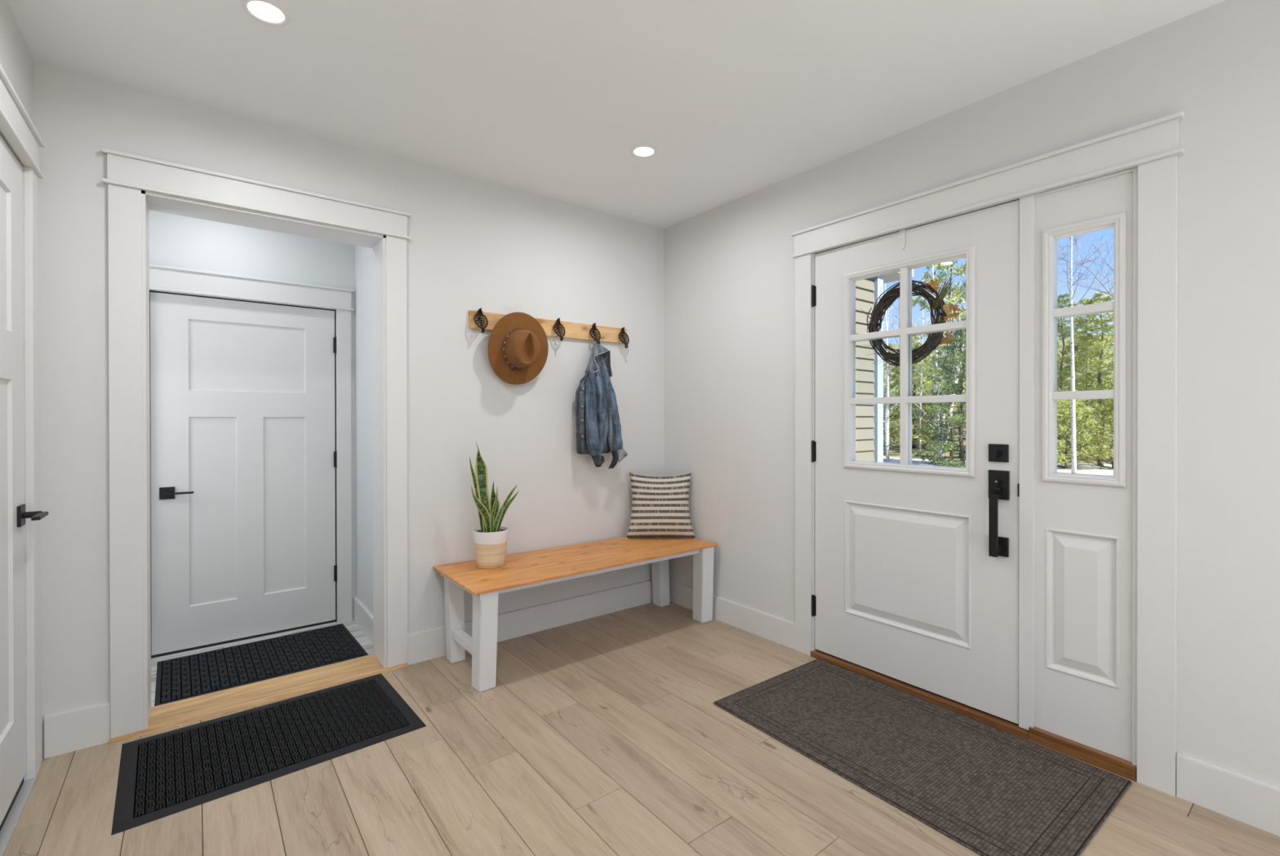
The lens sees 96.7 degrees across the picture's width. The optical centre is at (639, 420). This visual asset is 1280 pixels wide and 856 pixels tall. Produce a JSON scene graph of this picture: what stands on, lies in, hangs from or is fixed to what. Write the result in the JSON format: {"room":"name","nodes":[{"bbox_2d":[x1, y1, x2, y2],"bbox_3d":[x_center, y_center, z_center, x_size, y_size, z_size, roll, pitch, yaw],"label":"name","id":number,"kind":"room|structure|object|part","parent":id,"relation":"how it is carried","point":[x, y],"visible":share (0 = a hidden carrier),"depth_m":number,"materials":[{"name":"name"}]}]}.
{"room":"entryway","nodes":[
{"label":"entryway","id":0,"kind":"room"},
{"bbox_2d":[0,0,34,781],"bbox_3d":[-0.277,0.030,-0.470,0.120,2.590,6.200,0,0,-38],"label":"wall","id":1,"kind":"structure","parent":0,"point":[16,60],"depth_m":1.81,"materials":[{"name":"paint"}]},
{"bbox_2d":[0,63,44,779],"bbox_3d":[-1.771,0.117,1.570,0.034,2.165,1.043,0,0,-38],"label":"trim","id":2,"kind":"structure","parent":1,"relation":"attached to","point":[16,126],"depth_m":1.89,"materials":[{"name":"paint"}]},
{"bbox_3d":[-1.776,-0.904,1.563,0.023,0.096,1.015,0,0,-38],"label":"head casing","id":3,"kind":"part","parent":2,"relation":"part of","materials":[{"name":"paint"}]},
{"bbox_3d":[-2.059,0.178,1.928,0.020,2.041,0.093,0,0,-38],"label":"casing","id":4,"kind":"part","parent":2,"relation":"part of","materials":[{"name":"paint"}]},
{"bbox_2d":[0,135,48,855],"bbox_3d":[-1.803,0.177,1.545,0.172,2.045,0.825,0,0,-38],"label":"door","id":5,"kind":"structure","parent":1,"relation":"in","point":[15,793],"depth_m":1.76,"materials":[{"name":"paint"}]},
{"bbox_3d":[-1.790,-0.491,1.553,0.009,0.433,0.521,0,0,-38],"label":"panel","id":6,"kind":"part","parent":5,"relation":"part of","materials":[{"name":"paint"}]},
{"bbox_3d":[-1.889,0.406,1.684,0.009,1.063,0.197,0,0,-38],"label":"panel","id":7,"kind":"part","parent":5,"relation":"part of","materials":[{"name":"paint"}]},
{"bbox_3d":[-1.800,0.167,1.548,0.035,2.005,0.817,0,0,-38],"label":"frame","id":8,"kind":"part","parent":5,"relation":"part of","materials":[{"name":"paint"}]},
{"bbox_3d":[-1.775,1.196,1.569,0.029,0.006,0.825,0,0,-38],"label":"sill","id":9,"kind":"part","parent":5,"relation":"part of","materials":[{"name":"silver metal"}]},
{"bbox_3d":[-1.994,0.306,1.834,0.009,0.066,0.066,0,0,-38],"label":"lever","id":10,"kind":"part","parent":5,"relation":"part of","materials":[{"name":"black metal"}]},
{"bbox_3d":[-1.923,0.306,1.824,0.020,0.011,0.128,0,0,-38],"label":"lever arm","id":11,"kind":"part","parent":5,"relation":"part of","materials":[{"name":"black metal"}]},
{"bbox_2d":[40,719,42,761],"bbox_3d":[-0.217,1.132,-0.431,0.015,0.145,6.184,0,0,-38],"label":"baseboard","id":12,"kind":"structure","parent":1,"relation":"attached to","point":[41,719],"depth_m":2.01,"materials":[{"name":"paint"}]},
{"bbox_2d":[149,210,355,622],"bbox_3d":[-2.519,0.059,3.256,1.802,2.670,0.130,0,0,-38],"label":"wall","id":13,"kind":"structure","parent":0,"point":[175,240],"depth_m":3.38,"materials":[{"name":"paint"}]},
{"bbox_2d":[149,290,337,660],"bbox_3d":[-2.316,0.287,3.379,0.934,2.013,0.177,0,0,-38],"label":"door","id":14,"kind":"structure","parent":13,"relation":"in","point":[243,453],"depth_m":3.33,"materials":[{"name":"paint"}]},
{"bbox_3d":[-2.596,0.398,3.124,0.066,0.066,0.009,0,0,-38],"label":"lever","id":15,"kind":"part","parent":14,"relation":"part of","materials":[{"name":"black metal"}]},
{"bbox_3d":[-2.526,0.398,3.116,0.128,0.011,0.020,0,0,-38],"label":"lever arm","id":16,"kind":"part","parent":14,"relation":"part of","materials":[{"name":"black metal"}]},
{"bbox_3d":[-2.441,0.511,3.257,0.221,1.063,0.009,0,0,-38],"label":"panel","id":17,"kind":"part","parent":14,"relation":"part of","materials":[{"name":"paint"}]},
{"bbox_3d":[-2.325,1.291,3.397,0.902,0.004,0.132,0,0,-38],"label":"sill","id":18,"kind":"part","parent":14,"relation":"part of","materials":[{"name":"paint"}]},
{"bbox_3d":[-2.304,-0.371,3.362,0.570,0.401,0.009,0,0,-38],"label":"panel","id":19,"kind":"part","parent":14,"relation":"part of","materials":[{"name":"paint"}]},
{"bbox_3d":[-2.166,0.510,3.472,0.221,1.063,0.009,0,0,-38],"label":"panel","id":20,"kind":"part","parent":14,"relation":"part of","materials":[{"name":"paint"}]},
{"bbox_2d":[149,263,354,623],"bbox_3d":[-2.283,0.226,3.337,1.104,2.136,0.034,0,0,-38],"label":"trim","id":21,"kind":"structure","parent":13,"relation":"attached to","point":[162,277],"depth_m":3.61,"materials":[{"name":"paint"}]},
{"bbox_3d":[-2.287,-0.775,3.338,1.076,0.107,0.023,0,0,-38],"label":"head casing","id":22,"kind":"part","parent":21,"relation":"part of","materials":[{"name":"paint"}]},
{"bbox_3d":[-1.897,0.292,3.647,0.083,2.001,0.020,0,0,-38],"label":"casing","id":23,"kind":"part","parent":21,"relation":"part of","materials":[{"name":"paint"}]},
{"bbox_2d":[151,620,373,706],"bbox_3d":[-2.190,1.345,2.841,1.602,0.100,0.975,0,0,-38],"label":"floor","id":24,"kind":"structure","parent":0,"point":[352,626],"depth_m":3.28,"materials":[{"name":"grey"}]},
{"bbox_2d":[154,623,368,706],"bbox_3d":[-2.042,1.290,3.094,0.900,0.008,0.618,0,0,-39],"label":"door mat","id":25,"kind":"object","parent":24,"relation":"on","point":[180,678],"visible":1,"depth_m":3.04,"materials":[{"name":"black rubber"}]},
{"bbox_2d":[33,60,663,757],"bbox_3d":[-1.161,0.059,2.887,3.490,2.670,0.180,0,0,-38],"label":"wall","id":26,"kind":"structure","parent":0,"point":[473,244],"depth_m":2.84,"materials":[{"name":"paint"}]},
{"bbox_2d":[101,147,410,738],"bbox_3d":[-1.616,0.144,2.522,1.097,2.303,0.234,0,0,-38],"label":"trim","id":27,"kind":"structure","parent":26,"relation":"attached to","point":[138,185],"depth_m":2.25,"materials":[{"name":"paint"}]},
{"bbox_3d":[-1.942,0.152,2.150,0.093,2.065,0.020,0,0,-38],"label":"casing","id":28,"kind":"part","parent":27,"relation":"part of","materials":[{"name":"paint"}]},
{"bbox_3d":[-1.559,-0.945,2.444,1.069,0.097,0.023,0,0,-38],"label":"head casing","id":29,"kind":"part","parent":27,"relation":"part of","materials":[{"name":"paint"}]},
{"bbox_3d":[-1.176,0.149,2.748,0.093,2.065,0.020,0,0,-38],"label":"casing","id":30,"kind":"part","parent":27,"relation":"part of","materials":[{"name":"paint"}]},
{"bbox_2d":[44,579,653,759],"bbox_3d":[-0.975,1.121,2.911,2.893,0.145,0.015,0,0,-38],"label":"baseboard","id":31,"kind":"structure","parent":26,"relation":"attached to","point":[68,731],"depth_m":2.97,"materials":[{"name":"paint"}]},
{"bbox_3d":[-2.047,1.125,2.074,0.171,0.145,0.015,0,0,-38],"label":"baseboard","id":32,"kind":"part","parent":31,"relation":"part of","materials":[{"name":"paint"}]},
{"bbox_3d":[-0.486,1.119,3.292,1.655,0.145,0.015,0,0,-38],"label":"baseboard","id":33,"kind":"part","parent":31,"relation":"part of","materials":[{"name":"paint"}]},
{"bbox_2d":[468,307,629,348],"bbox_3d":[-0.470,-0.520,3.256,1.017,0.144,0.084,0,0,-38],"label":"coat rack","id":34,"kind":"object","parent":26,"relation":"attached to","point":[478,320],"visible":0.8,"depth_m":3.32,"materials":[{"name":"brown wood"}]},
{"bbox_2d":[488,311,548,384],"bbox_3d":[-0.627,-0.390,3.037,0.352,0.388,0.156,0,0,-38],"label":"hat","id":35,"kind":"object","parent":34,"relation":"hanging from","point":[518,346],"visible":1,"depth_m":3.02,"materials":[{"name":"brown fabric"}]},
{"bbox_2d":[575,338,627,468],"bbox_3d":[-0.235,-0.098,3.403,0.138,0.769,0.347,0,0,44],"label":"denim jacket","id":36,"kind":"object","parent":34,"relation":"hanging from","point":[598,428],"visible":1,"depth_m":3.34,"materials":[{"name":"blue fabric"}]},
{"bbox_2d":[355,245,373,615],"bbox_3d":[-1.510,0.058,3.345,0.100,2.670,0.972,0,0,-38],"label":"wall","id":37,"kind":"structure","parent":0,"point":[363,255],"depth_m":3.51,"materials":[{"name":"paint"}]},
{"bbox_2d":[353,597,373,644],"bbox_3d":[-1.559,1.220,3.321,0.015,0.145,0.951,0,0,-38],"label":"baseboard","id":38,"kind":"structure","parent":37,"relation":"attached to","point":[362,616],"depth_m":3.47,"materials":[{"name":"paint"}]},
{"bbox_2d":[6,0,1225,228],"bbox_3d":[0.854,-1.345,0.409,3.353,0.150,6.200,0,0,-38],"label":"ceiling","id":39,"kind":"structure","parent":0,"point":[735,100],"depth_m":2.04,"materials":[{"name":"paint"}]},
{"bbox_2d":[240,0,290,26],"bbox_3d":[-1.161,-1.269,1.767,0.128,0.006,0.128,0,0,-38],"label":"recessed light","id":40,"kind":"object","parent":39,"relation":"in","point":[265,11],"visible":1,"depth_m":1.77,"materials":[{"name":"white"}]},
{"bbox_2d":[630,144,657,158],"bbox_3d":[0.019,-1.274,2.694,0.128,0.006,0.128,0,0,-38],"label":"recessed light","id":41,"kind":"object","parent":39,"relation":"in","point":[643,151],"visible":1,"depth_m":2.69,"materials":[{"name":"white"}]},
{"bbox_2d":[2,602,1279,855],"bbox_3d":[0.818,1.260,0.501,3.033,0.120,6.380,0,0,-38],"label":"floor","id":42,"kind":"structure","parent":0,"point":[605,735],"depth_m":1.86,"materials":[{"name":"beige wood"}]},
{"bbox_2d":[109,654,407,744],"bbox_3d":[-1.616,1.234,2.523,1.062,0.103,0.230,0,0,-38],"label":"threshold","id":43,"kind":"object","parent":42,"relation":"on","point":[187,711],"visible":0.96,"depth_m":2.46,"materials":[{"name":"beige wood"}]},
{"bbox_2d":[111,673,426,835],"bbox_3d":[-1.375,1.193,2.164,0.905,0.007,0.602,0,0,-40],"label":"door mat","id":44,"kind":"object","parent":42,"relation":"on","point":[163,775],"visible":1,"depth_m":2.09,"materials":[{"name":"black rubber"}]},
{"bbox_2d":[432,536,718,692],"bbox_3d":[-0.282,0.961,3.104,1.506,0.462,0.552,0,0,-38],"label":"bench","id":45,"kind":"object","parent":42,"relation":"on","point":[521,571],"visible":0.92,"depth_m":2.85,"materials":[{"name":"brown wood"}]},
{"bbox_3d":[-0.929,0.969,2.849,0.079,0.449,0.093,0,0,-38],"label":"leg","id":46,"kind":"part","parent":45,"relation":"part of","materials":[{"name":"white paint"}]},
{"bbox_3d":[-0.837,0.760,2.670,0.027,0.030,0.502,0,0,-38],"label":"rail","id":47,"kind":"part","parent":45,"relation":"part of","materials":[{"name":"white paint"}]},
{"bbox_3d":[-0.693,0.970,2.537,0.090,0.449,0.119,0,0,-38],"label":"leg","id":48,"kind":"part","parent":45,"relation":"part of","materials":[{"name":"white paint"}]},
{"bbox_2d":[469,442,519,568],"bbox_3d":[-0.730,0.415,2.874,0.253,0.629,0.173,0,0,-20],"label":"snake plant","id":49,"kind":"object","parent":45,"relation":"on","point":[490,540],"visible":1,"depth_m":2.83,"materials":[{"name":"green plant"}]},
{"bbox_3d":[-0.752,0.639,2.867,0.173,0.183,0.173,0,0,-38],"label":"pot","id":50,"kind":"part","parent":49,"relation":"part of","materials":[{"name":"beige ceramic"}]},
{"bbox_3d":[-0.161,0.761,2.953,1.273,0.036,0.024,0,0,-38],"label":"apron rail","id":51,"kind":"part","parent":45,"relation":"part of","materials":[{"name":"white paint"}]},
{"bbox_2d":[626,472,695,539],"bbox_3d":[0.126,0.526,3.537,0.430,0.406,0.161,0,0,-2],"label":"throw pillow","id":52,"kind":"object","parent":45,"relation":"on","point":[660,504],"visible":1,"depth_m":3.48,"materials":[{"name":"beige fabric"}]},
{"bbox_3d":[0.130,0.965,3.683,0.096,0.449,0.094,0,0,-38],"label":"leg","id":53,"kind":"part","parent":45,"relation":"part of","materials":[{"name":"white paint"}]},
{"bbox_3d":[0.375,0.966,3.382,0.108,0.449,0.116,0,0,-38],"label":"leg","id":54,"kind":"part","parent":45,"relation":"part of","materials":[{"name":"white paint"}]},
{"bbox_2d":[712,658,1132,855],"bbox_3d":[0.963,1.189,2.134,0.732,0.009,1.210,0,0,-37],"label":"woven rug","id":55,"kind":"object","parent":42,"relation":"on","point":[992,791],"visible":1,"depth_m":1.97,"materials":[{"name":"grey fabric"}]},
{"bbox_2d":[663,0,1279,788],"bbox_3d":[2.126,0.020,1.405,0.150,2.590,6.200,0,0,-38],"label":"wall","id":56,"kind":"structure","parent":0,"point":[729,268],"depth_m":1.81,"materials":[{"name":"paint"}]},
{"bbox_2d":[811,199,1019,725],"bbox_3d":[1.156,0.160,2.526,0.122,2.009,0.924,0,0,-38],"label":"door","id":57,"kind":"structure","parent":56,"relation":"in","point":[917,566],"depth_m":2.43,"materials":[{"name":"paint"}]},
{"bbox_2d":[898,229,915,288],"bbox_3d":[1.196,-0.721,2.545,0.096,0.246,0.026,0,0,-38],"label":"hanger","id":58,"kind":"object","parent":57,"relation":"hanging from","point":[902,233],"visible":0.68,"depth_m":2.52,"materials":[{"name":"paint"}]},
{"bbox_2d":[862,269,961,373],"bbox_3d":[1.230,-0.444,2.599,0.072,0.446,0.456,0,0,-38],"label":"twig wreath","id":59,"kind":"object","parent":58,"relation":"hanging from","point":[936,304],"visible":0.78,"depth_m":2.54,"materials":[{"name":"brown plant"}]},
{"bbox_3d":[1.165,0.656,2.525,0.013,0.544,0.572,0,0,-38],"label":"raised panel","id":60,"kind":"part","parent":57,"relation":"part of","materials":[{"name":"paint"}]},
{"bbox_3d":[1.396,0.249,2.213,0.013,0.112,0.071,0,0,-38],"label":"handle","id":61,"kind":"part","parent":57,"relation":"part of","materials":[{"name":"black metal"}]},
{"bbox_2d":[810,650,1137,781],"bbox_3d":[1.317,1.169,2.430,0.172,0.046,1.262,0,0,-38],"label":"door sill","id":62,"kind":"structure","parent":56,"relation":"attached to","point":[1117,766],"depth_m":2.15,"materials":[{"name":"brown wood"}]},
{"bbox_2d":[669,580,1279,836],"bbox_3d":[2.067,1.129,1.352,0.015,0.133,6.184,0,0,-38],"label":"baseboard","id":63,"kind":"structure","parent":56,"relation":"attached to","point":[1248,801],"depth_m":1.76,"materials":[{"name":"paint"}]},
{"bbox_3d":[0.490,1.124,3.374,0.015,0.133,1.056,0,0,-38],"label":"baseboard","id":64,"kind":"part","parent":63,"relation":"part of","materials":[{"name":"paint"}]},
{"bbox_3d":[2.840,1.132,0.363,0.015,0.133,3.674,0,0,-38],"label":"baseboard","id":65,"kind":"part","parent":63,"relation":"part of","materials":[{"name":"paint"}]},
{"bbox_2d":[812,166,1137,768],"bbox_3d":[1.310,0.170,2.421,0.129,2.045,1.265,0,0,-38],"label":"trim","id":66,"kind":"structure","parent":56,"relation":"attached to","point":[1025,486],"depth_m":2.13,"materials":[{"name":"paint"}]},
{"bbox_3d":[1.439,0.264,2.161,0.013,0.050,0.005,0,0,-38],"label":"strike plate","id":67,"kind":"part","parent":66,"relation":"part of","materials":[{"name":"black metal"}]},
{"bbox_3d":[1.501,0.159,2.178,0.126,2.008,0.048,0,0,-38],"label":"mullion post","id":68,"kind":"part","parent":66,"relation":"part of","materials":[{"name":"paint"}]},
{"bbox_2d":[791,111,1184,796],"bbox_3d":[1.252,0.112,2.376,0.034,2.163,1.485,0,0,-38],"label":"trim","id":69,"kind":"structure","parent":56,"relation":"attached to","point":[1152,146],"depth_m":1.86,"materials":[{"name":"paint"}]},
{"bbox_3d":[0.840,0.174,2.916,0.020,2.036,0.094,0,0,-38],"label":"casing","id":70,"kind":"part","parent":69,"relation":"part of","materials":[{"name":"paint"}]},
{"bbox_3d":[1.256,-0.906,2.376,0.023,0.099,1.457,0,0,-38],"label":"head casing","id":71,"kind":"part","parent":69,"relation":"part of","materials":[{"name":"paint"}]},
{"bbox_3d":[1.676,0.176,1.845,0.020,2.036,0.094,0,0,-38],"label":"casing","id":72,"kind":"part","parent":69,"relation":"part of","materials":[{"name":"paint"}]},
{"bbox_2d":[1034,172,1133,762],"bbox_3d":[1.581,0.157,2.029,0.071,1.978,0.284,0,0,-38],"label":"sidelight","id":73,"kind":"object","parent":56,"relation":"in","point":[1083,523],"depth_m":2.01,"materials":[{"name":"paint"}]},
{"bbox_3d":[1.565,0.654,2.019,0.013,0.521,0.217,0,0,-38],"label":"raised panel","id":74,"kind":"part","parent":73,"relation":"part of","materials":[{"name":"paint"}]},
{"bbox_3d":[1.582,0.735,2.031,0.045,0.822,0.284,0,0,-38],"label":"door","id":75,"kind":"part","parent":73,"relation":"part of","materials":[{"name":"paint"}]},
{"bbox_3d":[1.581,-0.254,2.027,0.045,1.156,0.284,0,0,-38],"label":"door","id":76,"kind":"part","parent":73,"relation":"part of","materials":[{"name":"paint"}]},
{"bbox_3d":[1.568,-0.240,2.015,0.036,0.931,0.243,0,0,-38],"label":"frame","id":77,"kind":"part","parent":73,"relation":"part of","materials":[{"name":"paint"}]},
{"bbox_3d":[1.596,-0.240,2.037,0.036,0.931,0.243,0,0,-38],"label":"frame","id":78,"kind":"part","parent":73,"relation":"part of","materials":[{"name":"paint"}]},
{"label":"outside","id":79,"kind":"structure","parent":0,"visible":0},
{"bbox_2d":[883,335,1113,464],"bbox_3d":[37.420,-7.973,45.547,109.840,18.756,140.000,0,0,-38],"label":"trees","id":80,"kind":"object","parent":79,"point":[894,451],"depth_m":32.14,"materials":[{"name":"green plant"}]},
{"bbox_2d":[855,268,914,462],"bbox_3d":[0.501,-0.443,5.793,2.670,3.950,3.280,0,0,-38],"label":"house wing","id":81,"kind":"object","parent":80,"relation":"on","point":[868,376],"visible":0.12,"depth_m":5.02,"materials":[{"name":"brown plastic"}]},
{"bbox_2d":[883,344,899,392],"bbox_3d":[19.315,-3.684,44.083,2.399,4.765,2.485,0,0,35],"label":"pine tree","id":82,"kind":"object","parent":80,"relation":"on","point":[889,345],"visible":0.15,"depth_m":44.11,"materials":[{"name":"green plant"}]},
{"bbox_2d":[883,396,921,444],"bbox_3d":[11.993,0.001,26.723,2.638,2.536,2.483,0,0,19],"label":"bush","id":83,"kind":"object","parent":80,"relation":"on","point":[892,414],"visible":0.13,"depth_m":26.64,"materials":[{"name":"green plant"}]},
{"bbox_2d":[883,384,922,449],"bbox_3d":[9.641,-0.052,23.516,3.168,3.236,3.366,0,0,-12],"label":"bush","id":84,"kind":"object","parent":80,"relation":"on","point":[895,424],"visible":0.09,"depth_m":22.96,"materials":[{"name":"green plant"}]},
{"bbox_2d":[883,283,925,458],"bbox_3d":[9.255,-2.631,21.192,2.296,8.346,2.378,0,0,0],"label":"birch tree","id":85,"kind":"object","parent":80,"relation":"on","point":[886,411],"visible":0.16,"depth_m":20.99,"materials":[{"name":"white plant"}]},
{"bbox_2d":[883,280,933,395],"bbox_3d":[11.281,-2.691,24.510,1.995,8.000,2.642,0,0,-38],"label":"bare tree","id":86,"kind":"object","parent":80,"relation":"on","point":[890,344],"visible":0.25,"depth_m":24.84,"materials":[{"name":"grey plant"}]},
{"bbox_2d":[885,349,933,420],"bbox_3d":[12.937,-1.313,27.415,2.574,4.935,2.484,0,0,-19],"label":"pine tree","id":87,"kind":"object","parent":80,"relation":"on","point":[896,371],"visible":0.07,"depth_m":27.35,"materials":[{"name":"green plant"}]},
{"bbox_2d":[895,341,928,393],"bbox_3d":[17.670,-2.566,36.434,2.656,5.275,2.751,0,0,26],"label":"pine tree","id":88,"kind":"object","parent":80,"relation":"on","point":[916,343],"visible":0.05,"depth_m":36.28,"materials":[{"name":"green plant"}]},
{"bbox_2d":[883,326,942,448],"bbox_3d":[12.114,-1.508,25.330,2.929,5.615,2.827,0,0,-34],"label":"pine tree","id":89,"kind":"object","parent":80,"relation":"on","point":[914,366],"visible":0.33,"depth_m":25.31,"materials":[{"name":"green plant"}]},
{"bbox_2d":[897,276,933,452],"bbox_3d":[11.875,-2.405,24.361,1.770,7.495,1.782,0,0,-38],"label":"birch tree","id":90,"kind":"object","parent":80,"relation":"on","point":[922,341],"visible":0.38,"depth_m":23.93,"materials":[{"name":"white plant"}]},
{"bbox_2d":[891,387,956,445],"bbox_3d":[13.148,-0.159,26.285,3.002,2.886,2.825,0,0,-42],"label":"bush","id":91,"kind":"object","parent":80,"relation":"on","point":[917,426],"visible":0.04,"depth_m":26.31,"materials":[{"name":"green plant"}]},
{"bbox_2d":[915,357,941,423],"bbox_3d":[15.900,-1.667,31.612,1.726,5.019,1.708,0,0,-41],"label":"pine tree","id":92,"kind":"object","parent":80,"relation":"on","point":[929,382],"visible":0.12,"depth_m":31.46,"materials":[{"name":"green plant"}]},
{"bbox_2d":[896,260,965,460],"bbox_3d":[10.950,-3.404,20.141,3.485,10.134,3.448,0,0,37],"label":"pine tree","id":93,"kind":"object","parent":80,"relation":"on","point":[957,291],"visible":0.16,"depth_m":20.14,"materials":[{"name":"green plant"}]},
{"bbox_2d":[898,319,965,467],"bbox_3d":[9.917,-0.741,17.501,3.357,4.786,3.349,0,0,-5],"label":"fir tree","id":94,"kind":"object","parent":80,"relation":"on","point":[962,419],"visible":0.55,"depth_m":17.50,"materials":[{"name":"green plant"}]},
{"bbox_2d":[911,265,965,461],"bbox_3d":[10.112,-2.196,18.841,2.742,7.533,3.451,0,0,-15],"label":"birch tree","id":95,"kind":"object","parent":80,"relation":"on","point":[935,363],"visible":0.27,"depth_m":18.81,"materials":[{"name":"green plant"}]},
{"bbox_2d":[911,402,965,448],"bbox_3d":[12.534,0.201,24.025,2.456,2.361,2.312,0,0,-41],"label":"bush","id":96,"kind":"object","parent":80,"relation":"on","point":[925,424],"visible":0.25,"depth_m":24.07,"materials":[{"name":"green plant"}]},
{"bbox_2d":[928,334,965,438],"bbox_3d":[15.676,-1.649,27.696,2.742,5.445,2.840,0,0,-12],"label":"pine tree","id":97,"kind":"object","parent":80,"relation":"on","point":[957,335],"visible":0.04,"depth_m":27.84,"materials":[{"name":"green plant"}]},
{"bbox_2d":[931,311,965,456],"bbox_3d":[12.414,-1.461,22.151,1.970,5.791,1.992,0,0,-40],"label":"pine tree","id":98,"kind":"object","parent":80,"relation":"on","point":[964,392],"visible":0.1,"depth_m":22.14,"materials":[{"name":"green plant"}]},
{"bbox_2d":[1057,361,1070,389],"bbox_3d":[24.677,-2.506,34.280,2.308,4.424,2.228,0,0,-11],"label":"pine tree","id":99,"kind":"object","parent":80,"relation":"on","point":[1058,362],"visible":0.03,"depth_m":33.73,"materials":[{"name":"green plant"}]},
{"bbox_2d":[1057,293,1110,457],"bbox_3d":[15.575,-1.636,20.788,3.195,6.126,3.084,0,0,-2],"label":"pine tree","id":100,"kind":"object","parent":80,"relation":"on","point":[1060,328],"visible":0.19,"depth_m":20.54,"materials":[{"name":"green plant"}]},
{"bbox_2d":[1057,390,1111,461],"bbox_3d":[14.322,0.227,19.282,2.654,2.711,2.820,0,0,-11],"label":"bush","id":101,"kind":"object","parent":80,"relation":"on","point":[1060,438],"visible":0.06,"depth_m":18.90,"materials":[{"name":"green plant"}]},
{"bbox_2d":[1057,400,1112,468],"bbox_3d":[12.505,0.443,16.866,2.426,2.332,2.283,0,0,17],"label":"bush","id":102,"kind":"object","parent":80,"relation":"on","point":[1083,439],"visible":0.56,"depth_m":16.54,"materials":[{"name":"green plant"}]},
{"bbox_2d":[1057,291,1113,466],"bbox_3d":[14.310,-1.236,17.475,2.827,5.615,2.929,0,0,-29],"label":"pine tree","id":103,"kind":"object","parent":80,"relation":"on","point":[1094,362],"visible":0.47,"depth_m":17.59,"materials":[{"name":"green plant"}]},
{"bbox_2d":[1057,297,1113,444],"bbox_3d":[18.784,-2.042,23.912,2.191,6.370,2.167,0,0,22],"label":"pine tree","id":104,"kind":"object","parent":80,"relation":"on","point":[1081,302],"visible":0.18,"depth_m":23.78,"materials":[{"name":"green plant"}]},
{"bbox_2d":[1057,233,1113,297],"bbox_3d":[13.583,-3.968,15.788,3.456,11.016,2.547,0,0,11],"label":"bare tree","id":105,"kind":"object","parent":80,"relation":"on","point":[1108,279],"visible":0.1,"depth_m":16.14,"materials":[{"name":"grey plant"}]},
{"bbox_2d":[1057,235,1114,473],"bbox_3d":[11.293,-3.277,14.866,1.856,9.664,1.749,0,0,44],"label":"birch tree","id":106,"kind":"object","parent":80,"relation":"on","point":[1073,452],"visible":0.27,"depth_m":14.99,"materials":[{"name":"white plant"}]},
{"bbox_2d":[1062,399,1113,469],"bbox_3d":[13.683,0.372,16.524,2.426,2.478,2.578,0,0,38],"label":"bush","id":107,"kind":"object","parent":80,"relation":"on","point":[1109,421],"visible":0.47,"depth_m":16.53,"materials":[{"name":"green plant"}]},
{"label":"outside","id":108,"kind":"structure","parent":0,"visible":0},
{"bbox_2d":[883,456,1113,475],"bbox_3d":[7.805,1.384,12.423,19.412,0.136,37.391,0,0,-38],"label":"gravel drive","id":109,"kind":"structure","parent":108,"point":[1082,468],"depth_m":17.22,"materials":[{"name":"grey gravel"}]}
]}

